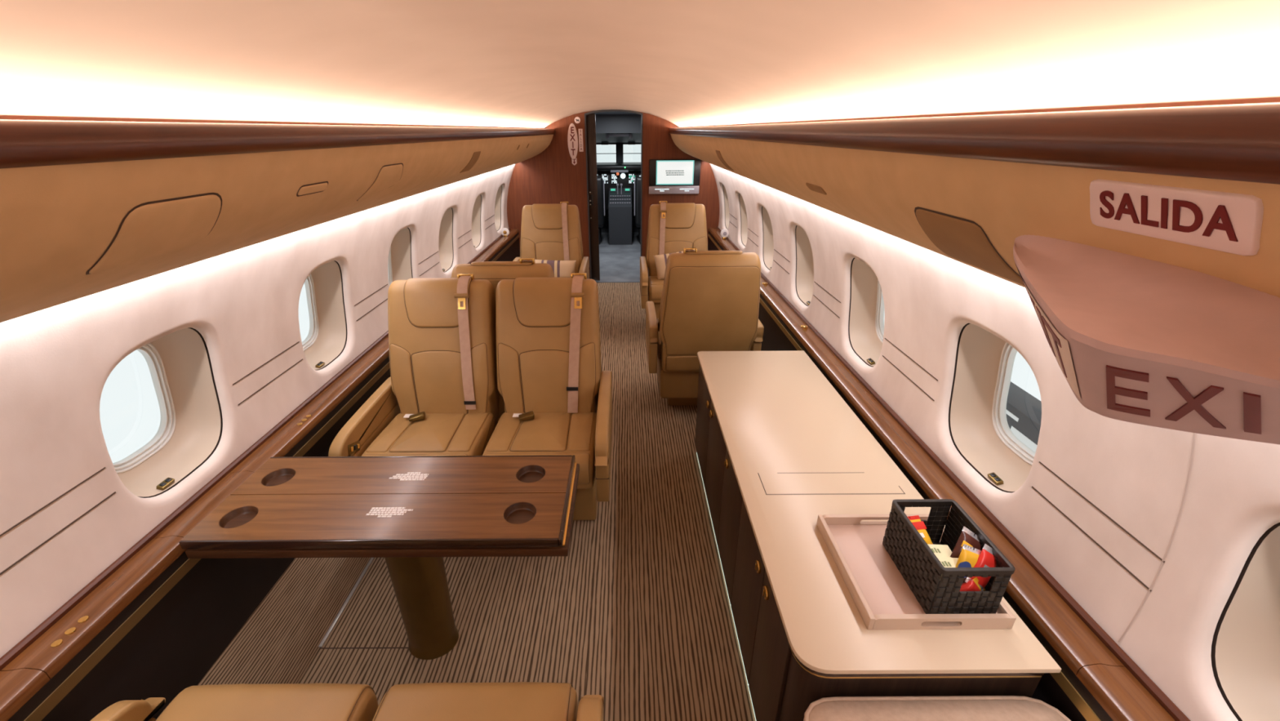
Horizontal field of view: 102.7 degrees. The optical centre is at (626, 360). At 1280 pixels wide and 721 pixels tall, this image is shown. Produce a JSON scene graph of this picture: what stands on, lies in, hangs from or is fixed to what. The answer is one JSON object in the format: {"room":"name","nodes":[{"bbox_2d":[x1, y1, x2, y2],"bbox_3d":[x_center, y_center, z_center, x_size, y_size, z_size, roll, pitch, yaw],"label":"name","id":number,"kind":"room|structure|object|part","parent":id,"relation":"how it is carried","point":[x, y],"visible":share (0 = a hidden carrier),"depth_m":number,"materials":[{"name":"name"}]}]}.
{"room":"aircraft cabin","nodes":[
{"label":"aircraft cabin","id":0,"kind":"room"},
{"bbox_2d":[0,164,515,657],"bbox_3d":[-1.142,-0.407,2.199,0.458,1.070,7.550,0,24,0],"label":"wall","id":1,"kind":"structure","parent":0,"point":[67,514],"depth_m":1.37,"materials":[{"name":"plastic"}]},
{"bbox_2d":[112,327,222,497],"bbox_3d":[-1.400,0.147,1.504,0.198,0.469,0.404,0,24,0],"label":"window","id":2,"kind":"structure","parent":1,"relation":"in","point":[190,428],"depth_m":1.63,"materials":[{"name":"beige"}]},
{"bbox_2d":[0,227,519,720],"bbox_3d":[-1.277,0.232,2.485,0.108,0.424,7.548,0,24,0],"label":"ledge","id":3,"kind":"object","parent":1,"relation":"attached to","point":[153,622],"visible":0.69,"depth_m":1.38,"materials":[{"name":"brown wood"}]},
{"bbox_2d":[501,227,509,236],"bbox_3d":[-1.283,-1.356,5.417,0.084,0.086,0.037,0,24,0],"label":"round fixture","id":4,"kind":"object","parent":3,"relation":"on","point":[504,232],"visible":1,"depth_m":5.40,"materials":[{"name":"white plastic"}]},
{"bbox_2d":[0,134,553,322],"bbox_3d":[-0.946,-0.724,2.040,0.380,0.279,7.520,0,24,0],"label":"overhead panel","id":5,"kind":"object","parent":1,"relation":"attached to","point":[69,232],"depth_m":0.95,"materials":[{"name":"beige fabric"}]},
{"bbox_2d":[0,119,555,168],"bbox_3d":[-0.844,-0.873,1.987,0.202,0.061,7.545,0,24,0],"label":"trim","id":6,"kind":"structure","parent":1,"relation":"attached to","point":[23,143],"depth_m":0.85,"materials":[{"name":"red wood"}]},
{"bbox_2d":[296,181,328,196],"bbox_3d":[-0.807,-0.442,1.318,0.020,0.027,0.139,0,24,0],"label":"air vent","id":7,"kind":"object","parent":1,"relation":"attached to","point":[304,188],"depth_m":1.31,"materials":[{"name":"brown"}]},
{"bbox_2d":[302,260,346,370],"bbox_3d":[-1.402,-0.203,2.281,0.198,0.469,0.404,0,24,0],"label":"window","id":8,"kind":"structure","parent":1,"relation":"in","point":[326,340],"depth_m":2.42,"materials":[{"name":"beige"}]},
{"bbox_2d":[387,227,413,287],"bbox_3d":[-1.404,-0.552,3.058,0.198,0.469,0.404,0,24,0],"label":"window","id":9,"kind":"structure","parent":1,"relation":"in","point":[399,261],"depth_m":3.20,"materials":[{"name":"beige"}]},
{"bbox_2d":[438,207,453,272],"bbox_3d":[-1.406,-0.902,3.835,0.198,0.469,0.404,0,24,0],"label":"window","id":10,"kind":"structure","parent":1,"relation":"in","point":[446,251],"depth_m":4.01,"materials":[{"name":"beige"}]},
{"bbox_2d":[459,151,480,173],"bbox_3d":[-0.838,-1.072,2.760,0.099,0.104,0.195,0,24,0],"label":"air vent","id":11,"kind":"object","parent":1,"relation":"attached to","point":[476,156],"depth_m":2.74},
{"bbox_2d":[471,195,481,248],"bbox_3d":[-1.408,-1.252,4.612,0.198,0.469,0.404,0,24,0],"label":"window","id":12,"kind":"structure","parent":1,"relation":"in","point":[476,215],"depth_m":4.79,"materials":[{"name":"beige"}]},
{"bbox_2d":[494,185,502,231],"bbox_3d":[-1.410,-1.601,5.389,0.198,0.469,0.404,0,24,0],"label":"window","id":13,"kind":"structure","parent":1,"relation":"in","point":[498,199],"depth_m":5.57,"materials":[{"name":"beige"}]},
{"bbox_2d":[196,557,370,685],"bbox_3d":[-1.157,0.526,2.619,0.144,0.228,7.550,0,24,0],"label":"floor","id":14,"kind":"structure","parent":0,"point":[277,643],"depth_m":1.76,"materials":[{"name":"carpet"}]},
{"bbox_2d":[298,232,755,720],"bbox_3d":[-0.140,-0.044,4.202,1.900,0.053,10.900,0,24,0],"label":"floor","id":15,"kind":"structure","parent":0,"point":[637,615],"depth_m":1.98,"materials":[{"name":"carpet"}]},
{"bbox_2d":[90,682,378,720],"bbox_3d":[-0.854,0.838,0.872,0.529,1.085,0.718,0,24,0],"label":"seat","id":16,"kind":"object","parent":15,"relation":"on","point":[319,701],"visible":0.99,"depth_m":1.16,"materials":[{"name":"beige leather"}]},
{"bbox_2d":[347,687,378,720],"bbox_3d":[-0.827,0.913,1.046,0.452,0.146,0.450,0,24,0],"label":"seat cushion","id":17,"kind":"object","parent":16,"relation":"on","point":[362,703],"depth_m":1.18,"materials":[{"name":"beige leather"}]},
{"bbox_2d":[318,557,373,647],"bbox_3d":[-1.081,0.923,2.000,0.012,0.006,0.425,0,24,0],"label":"trim","id":18,"kind":"structure","parent":15,"relation":"on","point":[371,560],"depth_m":1.97,"materials":[{"name":"silver metal"}]},
{"bbox_2d":[178,454,579,659],"bbox_3d":[-0.687,0.702,1.703,1.053,0.649,0.401,0,24,0],"label":"folding table","id":19,"kind":"object","parent":15,"relation":"on","point":[412,513],"visible":1,"depth_m":1.53,"materials":[{"name":"brown wood"}]},
{"bbox_3d":[-0.691,0.734,1.712,0.196,0.584,0.170,0,24,0],"label":"leg","id":20,"kind":"part","parent":19,"relation":"part of","materials":[{"name":"brown metal"}]},
{"bbox_2d":[328,273,500,456],"bbox_3d":[-0.877,0.221,2.267,0.529,1.066,0.780,0,24,0],"label":"seat","id":21,"kind":"object","parent":15,"relation":"on","point":[440,396],"visible":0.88,"depth_m":2.31,"materials":[{"name":"beige leather"}]},
{"bbox_3d":[-1.085,0.347,2.045,0.009,0.065,0.091,0,24,0],"label":"control panel","id":22,"kind":"part","parent":21,"relation":"part of","materials":[{"name":"brown metal"}]},
{"bbox_3d":[-1.115,0.375,2.274,0.050,0.172,0.584,0,24,0],"label":"arm panel","id":23,"kind":"part","parent":21,"relation":"part of","materials":[{"name":"beige leather"}]},
{"bbox_3d":[-1.010,0.308,2.229,0.099,0.028,0.333,0,24,0],"label":"panel","id":24,"kind":"part","parent":21,"relation":"part of","materials":[{"name":"beige leather"}]},
{"bbox_3d":[-0.850,0.305,2.228,0.233,0.034,0.337,0,24,0],"label":"panel","id":25,"kind":"part","parent":21,"relation":"part of","materials":[{"name":"beige leather"}]},
{"bbox_2d":[360,412,494,456],"bbox_3d":[-0.850,0.379,2.232,0.452,0.146,0.450,0,24,0],"label":"seat cushion","id":26,"kind":"object","parent":21,"relation":"on","point":[437,433],"depth_m":2.19,"materials":[{"name":"beige leather"}]},
{"bbox_3d":[-0.852,-0.013,2.419,0.476,0.708,0.297,0,24,0],"label":"backrest","id":27,"kind":"part","parent":21,"relation":"part of","materials":[{"name":"beige leather"}]},
{"bbox_3d":[-0.690,0.306,2.229,0.099,0.028,0.333,0,24,0],"label":"panel","id":28,"kind":"part","parent":21,"relation":"part of","materials":[{"name":"beige leather"}]},
{"bbox_2d":[372,681,604,720],"bbox_3d":[-0.316,0.835,0.872,0.529,1.085,0.718,0,24,0],"label":"seat","id":29,"kind":"object","parent":15,"relation":"on","point":[516,700],"visible":1,"depth_m":1.16,"materials":[{"name":"beige leather"}]},
{"bbox_2d":[451,257,554,420],"bbox_3d":[-0.616,-0.137,3.036,0.651,1.085,0.780,0,24,0],"label":"seat","id":30,"kind":"object","parent":15,"relation":"on","point":[494,272],"visible":0.12,"depth_m":2.51,"materials":[{"name":"beige leather"}]},
{"bbox_3d":[-0.616,-0.168,2.640,0.513,0.539,0.083,0,24,0],"label":"panel","id":31,"kind":"part","parent":30,"relation":"part of","materials":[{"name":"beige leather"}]},
{"bbox_3d":[-0.616,-0.178,2.760,0.545,0.727,0.297,0,24,0],"label":"backrest","id":32,"kind":"part","parent":30,"relation":"part of","materials":[{"name":"beige leather"}]},
{"bbox_2d":[482,272,612,519],"bbox_3d":[-0.334,0.218,2.267,0.529,1.066,0.780,0,24,0],"label":"seat","id":33,"kind":"object","parent":15,"relation":"on","point":[553,387],"visible":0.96,"depth_m":2.31,"materials":[{"name":"beige leather"}]},
{"bbox_3d":[-0.520,0.305,2.229,0.099,0.028,0.333,0,24,0],"label":"panel","id":34,"kind":"part","parent":33,"relation":"part of","materials":[{"name":"beige leather"}]},
{"bbox_2d":[482,412,596,488],"bbox_3d":[-0.360,0.376,2.232,0.452,0.146,0.450,0,24,0],"label":"seat cushion","id":35,"kind":"object","parent":33,"relation":"on","point":[545,433],"depth_m":2.15,"materials":[{"name":"beige leather"}]},
{"bbox_3d":[-0.360,0.302,2.228,0.233,0.034,0.337,0,24,0],"label":"panel","id":36,"kind":"part","parent":33,"relation":"part of","materials":[{"name":"beige leather"}]},
{"bbox_3d":[-0.362,-0.016,2.419,0.476,0.708,0.297,0,24,0],"label":"backrest","id":37,"kind":"part","parent":33,"relation":"part of","materials":[{"name":"beige leather"}]},
{"bbox_3d":[-0.200,0.303,2.229,0.099,0.028,0.333,0,24,0],"label":"panel","id":38,"kind":"part","parent":33,"relation":"part of","materials":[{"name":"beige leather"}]},
{"bbox_3d":[-0.095,0.357,2.269,0.050,0.197,0.584,0,24,0],"label":"arm panel","id":39,"kind":"part","parent":33,"relation":"part of","materials":[{"name":"beige leather"}]},
{"bbox_2d":[512,201,589,279],"bbox_3d":[-0.675,-0.784,4.474,0.666,1.085,0.780,0,24,0],"label":"seat","id":40,"kind":"object","parent":15,"relation":"on","point":[548,232],"visible":0.34,"depth_m":4.52,"materials":[{"name":"beige leather"}]},
{"bbox_2d":[534,259,576,277],"bbox_3d":[-0.630,-0.784,4.426,0.388,0.175,0.136,0,24,2],"label":"seat cushion","id":41,"kind":"object","parent":40,"relation":"on","point":[562,268],"visible":0.52,"depth_m":4.38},
{"bbox_2d":[597,177,605,244],"bbox_3d":[-0.562,-2.385,8.109,0.455,1.020,0.550,0,24,0],"label":"seat","id":42,"kind":"object","parent":15,"relation":"on","point":[601,191],"visible":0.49,"depth_m":7.83,"materials":[{"name":"black leather"}]},
{"bbox_3d":[-0.570,-2.433,7.852,0.440,0.720,0.120,0,24,0],"label":"backrest","id":43,"kind":"part","parent":42,"relation":"part of","materials":[{"name":"leather"}]},
{"bbox_3d":[-0.569,-2.246,8.227,0.440,0.170,0.450,0,24,0],"label":"seat","id":44,"kind":"part","parent":42,"relation":"part of","materials":[{"name":"black plastic"}]},
{"bbox_2d":[608,183,631,244],"bbox_3d":[-0.099,-2.361,8.209,0.360,0.890,0.570,0,24,0],"label":"pedestal","id":45,"kind":"object","parent":15,"relation":"on","point":[620,205],"visible":1,"depth_m":8.03,"materials":[{"name":"grey"}]},
{"bbox_2d":[634,176,640,244],"bbox_3d":[0.343,-2.390,8.109,0.455,1.020,0.550,0,24,0],"label":"seat","id":46,"kind":"object","parent":15,"relation":"on","point":[637,180],"visible":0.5,"depth_m":7.82,"materials":[{"name":"black leather"}]},
{"bbox_3d":[0.351,-2.251,8.227,0.440,0.170,0.450,0,24,0],"label":"seat","id":47,"kind":"part","parent":46,"relation":"part of","materials":[{"name":"black plastic"}]},
{"bbox_3d":[0.350,-2.439,7.852,0.440,0.720,0.120,0,24,0],"label":"backrest","id":48,"kind":"part","parent":46,"relation":"part of","materials":[{"name":"leather"}]},
{"bbox_2d":[640,200,707,318],"bbox_3d":[0.455,-0.790,4.474,0.666,1.085,0.780,0,24,0],"label":"seat","id":49,"kind":"object","parent":15,"relation":"on","point":[672,228],"visible":0.48,"depth_m":4.51,"materials":[{"name":"beige leather"}]},
{"bbox_3d":[0.149,-0.639,4.481,0.050,0.197,0.584,0,24,0],"label":"arm panel","id":50,"kind":"part","parent":49,"relation":"part of","materials":[{"name":"beige leather"}]},
{"bbox_2d":[648,276,661,302],"bbox_3d":[0.456,-0.624,4.443,0.536,0.146,0.450,0,24,0],"label":"seat cushion","id":51,"kind":"object","parent":49,"relation":"on","point":[654,284],"depth_m":4.25,"materials":[{"name":"beige leather"}]},
{"bbox_3d":[0.271,-0.695,4.440,0.134,0.028,0.333,0,24,0],"label":"panel","id":52,"kind":"part","parent":49,"relation":"part of","materials":[{"name":"beige leather"}]},
{"bbox_2d":[653,251,683,279],"bbox_3d":[0.430,-0.825,4.411,0.399,0.268,0.140,0,24,0],"label":"seat cushion","id":53,"kind":"object","parent":49,"relation":"on","point":[660,260],"visible":0.24,"depth_m":4.38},
{"bbox_3d":[0.454,-1.025,4.626,0.560,0.727,0.297,0,24,0],"label":"backrest","id":54,"kind":"part","parent":49,"relation":"part of","materials":[{"name":"beige leather"}]},
{"bbox_2d":[645,248,764,405],"bbox_3d":[0.469,-0.234,3.237,0.671,1.085,0.780,0,24,0],"label":"seat","id":55,"kind":"object","parent":15,"relation":"on","point":[709,301],"visible":0.91,"depth_m":2.84,"materials":[{"name":"beige leather"}]},
{"bbox_3d":[0.160,-0.128,3.344,0.050,0.197,0.584,0,24,0],"label":"arm panel","id":56,"kind":"part","parent":55,"relation":"part of","materials":[{"name":"beige leather"}]},
{"bbox_2d":[657,320,661,359],"bbox_3d":[0.469,-0.146,3.382,0.541,0.146,0.450,0,24,0],"label":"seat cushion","id":57,"kind":"object","parent":55,"relation":"on","point":[659,349],"depth_m":3.20,"materials":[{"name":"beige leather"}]},
{"bbox_3d":[0.468,-0.275,2.961,0.565,0.727,0.297,0,24,0],"label":"backrest","id":58,"kind":"part","parent":55,"relation":"part of","materials":[{"name":"beige leather"}]},
{"bbox_3d":[0.468,-0.264,2.841,0.530,0.539,0.083,0,24,0],"label":"panel","id":59,"kind":"part","parent":55,"relation":"part of","materials":[{"name":"beige leather"}]},
{"bbox_3d":[0.779,-0.132,3.344,0.050,0.197,0.584,0,24,0],"label":"arm panel","id":60,"kind":"part","parent":55,"relation":"part of","materials":[{"name":"beige leather"}]},
{"bbox_2d":[694,350,1061,720],"bbox_3d":[0.644,0.582,1.993,0.555,0.615,1.717,0,24,0],"label":"credenza","id":61,"kind":"object","parent":15,"relation":"on","point":[778,448],"visible":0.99,"depth_m":1.54,"materials":[{"name":"beige laminate"}]},
{"bbox_3d":[0.382,0.314,2.560,0.010,0.498,0.386,0,24,0],"label":"door","id":62,"kind":"part","parent":61,"relation":"part of","materials":[{"name":"brown wood"}]},
{"bbox_3d":[0.383,0.471,2.212,0.010,0.498,0.371,0,24,0],"label":"door","id":63,"kind":"part","parent":61,"relation":"part of","materials":[{"name":"brown wood"}]},
{"bbox_3d":[0.384,0.608,1.906,0.010,0.498,0.291,0,24,0],"label":"door","id":64,"kind":"part","parent":61,"relation":"part of","materials":[{"name":"brown wood"}]},
{"bbox_3d":[0.385,0.729,1.637,0.010,0.498,0.291,0,24,0],"label":"door","id":65,"kind":"part","parent":61,"relation":"part of","materials":[{"name":"brown wood"}]},
{"bbox_3d":[0.385,0.837,1.398,0.010,0.498,0.226,0,24,0],"label":"door","id":66,"kind":"part","parent":61,"relation":"part of","materials":[{"name":"brown wood"}]},
{"bbox_2d":[816,513,1016,629],"bbox_3d":[0.715,0.528,1.320,0.330,0.036,0.344,0,24,0],"label":"serving tray","id":67,"kind":"object","parent":61,"relation":"on","point":[882,597],"visible":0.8,"depth_m":1.27,"materials":[{"name":"beige paint"}]},
{"bbox_2d":[882,498,1015,613],"bbox_3d":[0.778,0.480,1.265,0.166,0.150,0.240,0,24,0],"label":"wicker basket","id":68,"kind":"object","parent":67,"relation":"on","point":[917,564],"visible":0.89,"depth_m":1.22,"materials":[{"name":"wicker"}]},
{"bbox_2d":[907,515,933,544],"bbox_3d":[0.738,0.437,1.301,0.062,0.049,0.078,-5,25,-10],"label":"snack packet","id":69,"kind":"object","parent":68,"relation":"in","point":[919,525],"visible":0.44,"depth_m":1.30,"materials":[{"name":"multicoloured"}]},
{"bbox_3d":[0.737,0.421,1.303,0.052,0.004,0.020,-1,53,-15],"label":"red panel","id":70,"kind":"part","parent":69,"relation":"part of","materials":[{"name":"red"}]},
{"bbox_3d":[0.778,0.434,1.373,0.153,0.137,0.005,0,24,0],"label":"handle","id":71,"kind":"part","parent":68,"relation":"part of","materials":[{"name":"black wicker"}]},
{"bbox_2d":[927,543,951,557],"bbox_3d":[0.750,0.474,1.246,0.074,0.041,0.043,0,24,1],"label":"carton","id":72,"kind":"object","parent":68,"relation":"in","point":[940,550],"visible":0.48,"depth_m":1.24,"materials":[{"name":"beige"}]},
{"bbox_2d":[930,547,940,552],"bbox_3d":[0.740,0.458,1.238,0.032,0.001,0.014,3,31,0],"label":"print","id":73,"kind":"object","parent":72,"relation":"on","point":[935,548],"depth_m":1.24},
{"bbox_2d":[937,556,958,580],"bbox_3d":[0.750,0.490,1.205,0.074,0.041,0.043,0,24,1],"label":"carton","id":74,"kind":"object","parent":68,"relation":"in","point":[946,562],"visible":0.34,"depth_m":1.20,"materials":[{"name":"beige"}]},
{"bbox_2d":[939,560,951,566],"bbox_3d":[0.741,0.474,1.197,0.032,0.001,0.014,3,31,0],"label":"print","id":75,"kind":"object","parent":74,"relation":"on","point":[948,562],"depth_m":1.20},
{"bbox_2d":[950,526,982,557],"bbox_3d":[0.818,0.457,1.231,0.100,0.092,0.047,-22,32,-39],"label":"snack packet","id":76,"kind":"object","parent":68,"relation":"in","point":[967,537],"visible":0.57,"depth_m":1.23,"materials":[{"name":"brown"}]},
{"bbox_3d":[0.813,0.444,1.223,0.024,0.016,0.004,35,-14,1],"label":"yellow panel","id":77,"kind":"part","parent":76,"relation":"part of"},
{"bbox_2d":[955,543,981,582],"bbox_3d":[0.792,0.475,1.191,0.039,0.089,0.073,21,32,39],"label":"snack packet","id":78,"kind":"object","parent":68,"relation":"in","point":[968,557],"visible":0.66,"depth_m":1.19,"materials":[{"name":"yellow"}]},
{"bbox_3d":[0.778,0.530,1.160,0.153,0.137,0.005,0,24,0],"label":"handle","id":79,"kind":"part","parent":68,"relation":"part of","materials":[{"name":"black wicker"}]},
{"bbox_2d":[960,577,985,591],"bbox_3d":[0.786,0.538,1.189,0.094,0.089,0.021,-3,24,-5],"label":"snack packet","id":80,"kind":"object","parent":68,"relation":"in","point":[972,584],"visible":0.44,"depth_m":1.18,"materials":[{"name":"red"}]},
{"bbox_2d":[964,543,995,591],"bbox_3d":[0.828,0.481,1.187,0.102,0.104,0.036,-19,30,-35],"label":"snack packet","id":81,"kind":"object","parent":68,"relation":"in","point":[986,558],"visible":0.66,"depth_m":1.18,"materials":[{"name":"red"}]},
{"bbox_2d":[803,695,1071,720],"bbox_3d":[0.657,1.228,0.649,0.572,0.540,1.274,0,24,0],"label":"seat","id":82,"kind":"object","parent":15,"relation":"on","point":[919,708],"visible":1,"depth_m":1.09,"materials":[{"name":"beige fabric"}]},
{"bbox_2d":[506,110,719,279],"bbox_3d":[-0.151,-1.794,5.744,2.520,1.920,0.050,0,24,0],"label":"wall","id":83,"kind":"structure","parent":0,"point":[550,176],"depth_m":5.63,"materials":[{"name":"brown wood"}]},
{"bbox_2d":[567,123,577,159],"bbox_3d":[-0.574,-2.336,5.467,0.108,0.356,0.007,0,24,0],"label":"exit sign","id":84,"kind":"object","parent":83,"relation":"attached to","point":[572,139],"visible":1,"depth_m":5.46,"materials":[{"name":"white"}]},
{"bbox_2d":[571,158,577,164],"bbox_3d":[-0.566,-2.153,5.550,0.054,0.074,0.005,0,24,0],"label":"arrow sign","id":85,"kind":"object","parent":83,"relation":"attached to","point":[574,161],"visible":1,"depth_m":5.55,"materials":[{"name":"white"}]},
{"bbox_2d":[574,116,580,123],"bbox_3d":[-0.517,-2.526,5.383,0.062,0.062,0.005,0,24,0],"label":"round sign","id":86,"kind":"object","parent":83,"relation":"attached to","point":[577,120],"visible":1,"depth_m":5.38,"materials":[{"name":"white"}]},
{"bbox_2d":[578,128,583,151],"bbox_3d":[-0.487,-2.348,5.463,0.044,0.224,0.005,0,24,0],"label":"sign","id":87,"kind":"object","parent":83,"relation":"attached to","point":[580,131],"visible":1,"depth_m":5.46,"materials":[{"name":"white"}]},
{"bbox_2d":[586,113,599,280],"bbox_3d":[-0.375,-1.787,5.791,0.098,1.810,0.040,0,24,0],"label":"door","id":88,"kind":"structure","parent":83,"relation":"in","point":[590,118],"depth_m":5.75,"materials":[{"name":"brown wood"}]},
{"bbox_2d":[584,109,643,279],"bbox_3d":[-0.131,-1.792,5.764,0.614,1.860,0.096,0,24,0],"label":"trim","id":89,"kind":"structure","parent":83,"relation":"attached to","point":[605,110],"depth_m":5.59,"materials":[{"name":"grey"}]},
{"bbox_2d":[648,159,701,194],"bbox_3d":[0.523,-2.007,5.597,0.557,0.354,0.046,0,24,0],"label":"wall monitor","id":90,"kind":"object","parent":83,"relation":"attached to","point":[683,173],"visible":0.96,"depth_m":5.58,"materials":[{"name":"black plastic"}]},
{"bbox_2d":[657,161,693,183],"bbox_3d":[0.527,-2.041,5.566,0.386,0.226,0.002,0,24,0],"label":"screen","id":91,"kind":"object","parent":90,"relation":"on","point":[668,172],"depth_m":5.56,"materials":[{"name":"white"}]},
{"bbox_2d":[595,111,636,114],"bbox_3d":[-0.110,-3.369,6.927,2.500,0.060,3.400,0,24,0],"label":"ceiling","id":92,"kind":"structure","parent":0,"point":[602,113],"depth_m":6.62,"materials":[{"name":"grey"}]},
{"bbox_2d":[595,133,641,144],"bbox_3d":[-0.116,-3.517,7.842,1.100,0.420,1.210,0,24,0],"label":"panel","id":93,"kind":"object","parent":92,"relation":"attached to","point":[602,138],"visible":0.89,"depth_m":8.11,"materials":[{"name":"grey"}]},
{"bbox_3d":[-0.115,-3.398,7.759,0.400,0.070,0.100,0,24,0],"label":"grab handle","id":94,"kind":"part","parent":93,"relation":"part of","materials":[{"name":"grey plastic"}]},
{"bbox_2d":[595,114,641,133],"bbox_3d":[-0.103,-2.215,6.653,2.500,1.900,1.948,0,24,0],"label":"wall","id":95,"kind":"structure","parent":0,"point":[605,123],"depth_m":7.17,"materials":[{"name":"grey"}]},
{"bbox_2d":[595,142,640,232],"bbox_3d":[-0.107,-2.891,8.157,2.220,1.900,1.350,0,24,0],"label":"wall","id":96,"kind":"structure","parent":0,"point":[606,228],"depth_m":9.02,"materials":[{"name":"grey"}]},
{"bbox_2d":[596,144,632,162],"bbox_3d":[-0.111,-3.471,8.592,2.100,0.280,0.080,0,24,0],"label":"window frame","id":97,"kind":"structure","parent":96,"relation":"in","point":[620,158],"depth_m":8.57,"materials":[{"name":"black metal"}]},
{"bbox_2d":[596,162,640,209],"bbox_3d":[-0.107,-2.865,8.451,1.940,0.710,0.634,0,24,0],"label":"panel","id":98,"kind":"object","parent":96,"relation":"attached to","point":[612,174],"visible":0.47,"depth_m":8.25,"materials":[{"name":"black plastic"}]},
{"bbox_3d":[-0.113,-2.982,8.072,0.280,0.035,0.030,0,24,0],"label":"guidance panel","id":99,"kind":"part","parent":98,"relation":"part of","materials":[{"name":"grey plastic"}]},
{"bbox_2d":[0,0,1279,128],"bbox_3d":[-0.146,-0.960,1.953,1.600,0.240,7.550,0,24,0],"label":"ceiling","id":100,"kind":"structure","parent":0,"point":[494,64],"depth_m":0.83,"materials":[{"name":"paint"}]},
{"bbox_2d":[709,163,1279,720],"bbox_3d":[0.857,-0.419,2.199,0.458,1.070,7.550,0,24,0],"label":"wall","id":101,"kind":"structure","parent":0,"point":[1152,531],"depth_m":1.19,"materials":[{"name":"plastic"}]},
{"bbox_2d":[715,150,733,170],"bbox_3d":[0.562,-1.136,2.906,0.102,0.112,0.320,14,28,29],"label":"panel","id":102,"kind":"object","parent":101,"relation":"attached to","point":[719,156],"depth_m":2.86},
{"bbox_2d":[722,184,729,229],"bbox_3d":[1.111,-1.616,5.389,0.198,0.469,0.404,0,24,0],"label":"window","id":103,"kind":"structure","parent":101,"relation":"in","point":[726,198],"depth_m":5.57,"materials":[{"name":"beige"}]},
{"bbox_2d":[738,193,747,246],"bbox_3d":[1.113,-1.267,4.612,0.198,0.469,0.404,0,24,0],"label":"window","id":104,"kind":"structure","parent":101,"relation":"in","point":[743,210],"depth_m":4.79,"materials":[{"name":"beige"}]},
{"bbox_2d":[761,205,773,270],"bbox_3d":[1.115,-0.917,3.835,0.198,0.469,0.404,0,24,0],"label":"window","id":105,"kind":"structure","parent":101,"relation":"in","point":[768,243],"depth_m":4.01,"materials":[{"name":"beige"}]},
{"bbox_2d":[795,225,813,306],"bbox_3d":[1.117,-0.567,3.058,0.198,0.469,0.404,0,24,0],"label":"window","id":106,"kind":"structure","parent":101,"relation":"in","point":[804,256],"depth_m":3.23,"materials":[{"name":"beige"}]},
{"bbox_2d":[805,182,826,195],"bbox_3d":[0.540,-0.490,1.459,0.023,0.023,0.140,0,24,0],"label":"air vent","id":107,"kind":"object","parent":101,"relation":"attached to","point":[817,188],"depth_m":1.44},
{"bbox_2d":[848,257,884,366],"bbox_3d":[1.119,-0.218,2.281,0.198,0.469,0.404,0,24,0],"label":"window","id":108,"kind":"structure","parent":101,"relation":"in","point":[866,310],"depth_m":2.43,"materials":[{"name":"beige"}]},
{"bbox_2d":[707,226,1190,720],"bbox_3d":[1.000,0.215,2.483,0.108,0.431,7.548,0,24,0],"label":"ledge","id":109,"kind":"object","parent":101,"relation":"attached to","point":[1097,680],"visible":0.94,"depth_m":1.26,"materials":[{"name":"brown wood"}]},
{"bbox_2d":[720,229,728,239],"bbox_3d":[1.002,-1.292,5.232,0.084,0.096,0.037,0,24,0],"label":"round fixture","id":110,"kind":"object","parent":109,"relation":"on","point":[724,233],"visible":1,"depth_m":5.22,"materials":[{"name":"white plastic"}]},
{"bbox_2d":[914,206,1023,284],"bbox_3d":[0.589,-0.206,0.894,0.143,0.111,0.270,0,24,0],"label":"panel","id":111,"kind":"object","parent":101,"relation":"attached to","point":[964,236],"depth_m":0.84,"materials":[{"name":"brown"}]},
{"bbox_2d":[668,102,1279,184],"bbox_3d":[0.554,-0.882,1.987,0.202,0.061,7.545,0,24,0],"label":"trim","id":112,"kind":"structure","parent":101,"relation":"attached to","point":[1239,142],"depth_m":0.51,"materials":[{"name":"red wood"}]},
{"bbox_2d":[670,133,1279,297],"bbox_3d":[0.658,-0.734,2.040,0.380,0.279,7.520,0,24,0],"label":"overhead panel","id":113,"kind":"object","parent":101,"relation":"attached to","point":[969,211],"depth_m":0.77,"materials":[{"name":"beige fabric"}]},
{"bbox_2d":[948,323,1035,493],"bbox_3d":[1.122,0.132,1.504,0.198,0.469,0.404,0,24,0],"label":"window","id":114,"kind":"structure","parent":101,"relation":"in","point":[980,431],"depth_m":1.64,"materials":[{"name":"beige"}]},
{"bbox_2d":[1013,234,1279,444],"bbox_3d":[0.515,-0.043,0.526,0.350,0.129,0.432,0,24,0],"label":"exit sign","id":115,"kind":"object","parent":101,"relation":"attached to","point":[1136,340],"visible":0.98,"depth_m":0.41,"materials":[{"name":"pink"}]},
{"bbox_3d":[0.463,-0.049,0.570,0.067,0.079,0.412,15,28,30],"label":"light panel","id":116,"kind":"part","parent":115,"relation":"part of","materials":[{"name":"beige"}]},
{"bbox_2d":[1089,178,1263,255],"bbox_3d":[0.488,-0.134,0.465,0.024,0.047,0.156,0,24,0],"label":"placard","id":117,"kind":"object","parent":101,"relation":"attached to","point":[1222,221],"visible":1,"depth_m":0.45,"materials":[{"name":"white"}]},
{"bbox_2d":[1210,522,1279,720],"bbox_3d":[1.124,0.481,0.727,0.198,0.469,0.404,0,24,0],"label":"window","id":118,"kind":"structure","parent":101,"relation":"in","point":[1245,655],"depth_m":0.92,"materials":[{"name":"beige"}]},
{"label":"outside","id":119,"kind":"structure","parent":0,"visible":0},
{"bbox_2d":[1005,381,1041,452],"bbox_3d":[3.213,1.059,4.269,0.306,1.450,3.200,0,24,0],"label":"airplane wing","id":120,"kind":"object","parent":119,"point":[1024,410],"visible":0.02,"depth_m":4.01,"materials":[{"name":"grey"}]},
{"bbox_3d":[3.062,0.573,3.962,0.004,0.190,0.560,0,24,0],"label":"white plate","id":121,"kind":"part","parent":120,"relation":"part of","materials":[{"name":"white plastic"}]}
]}

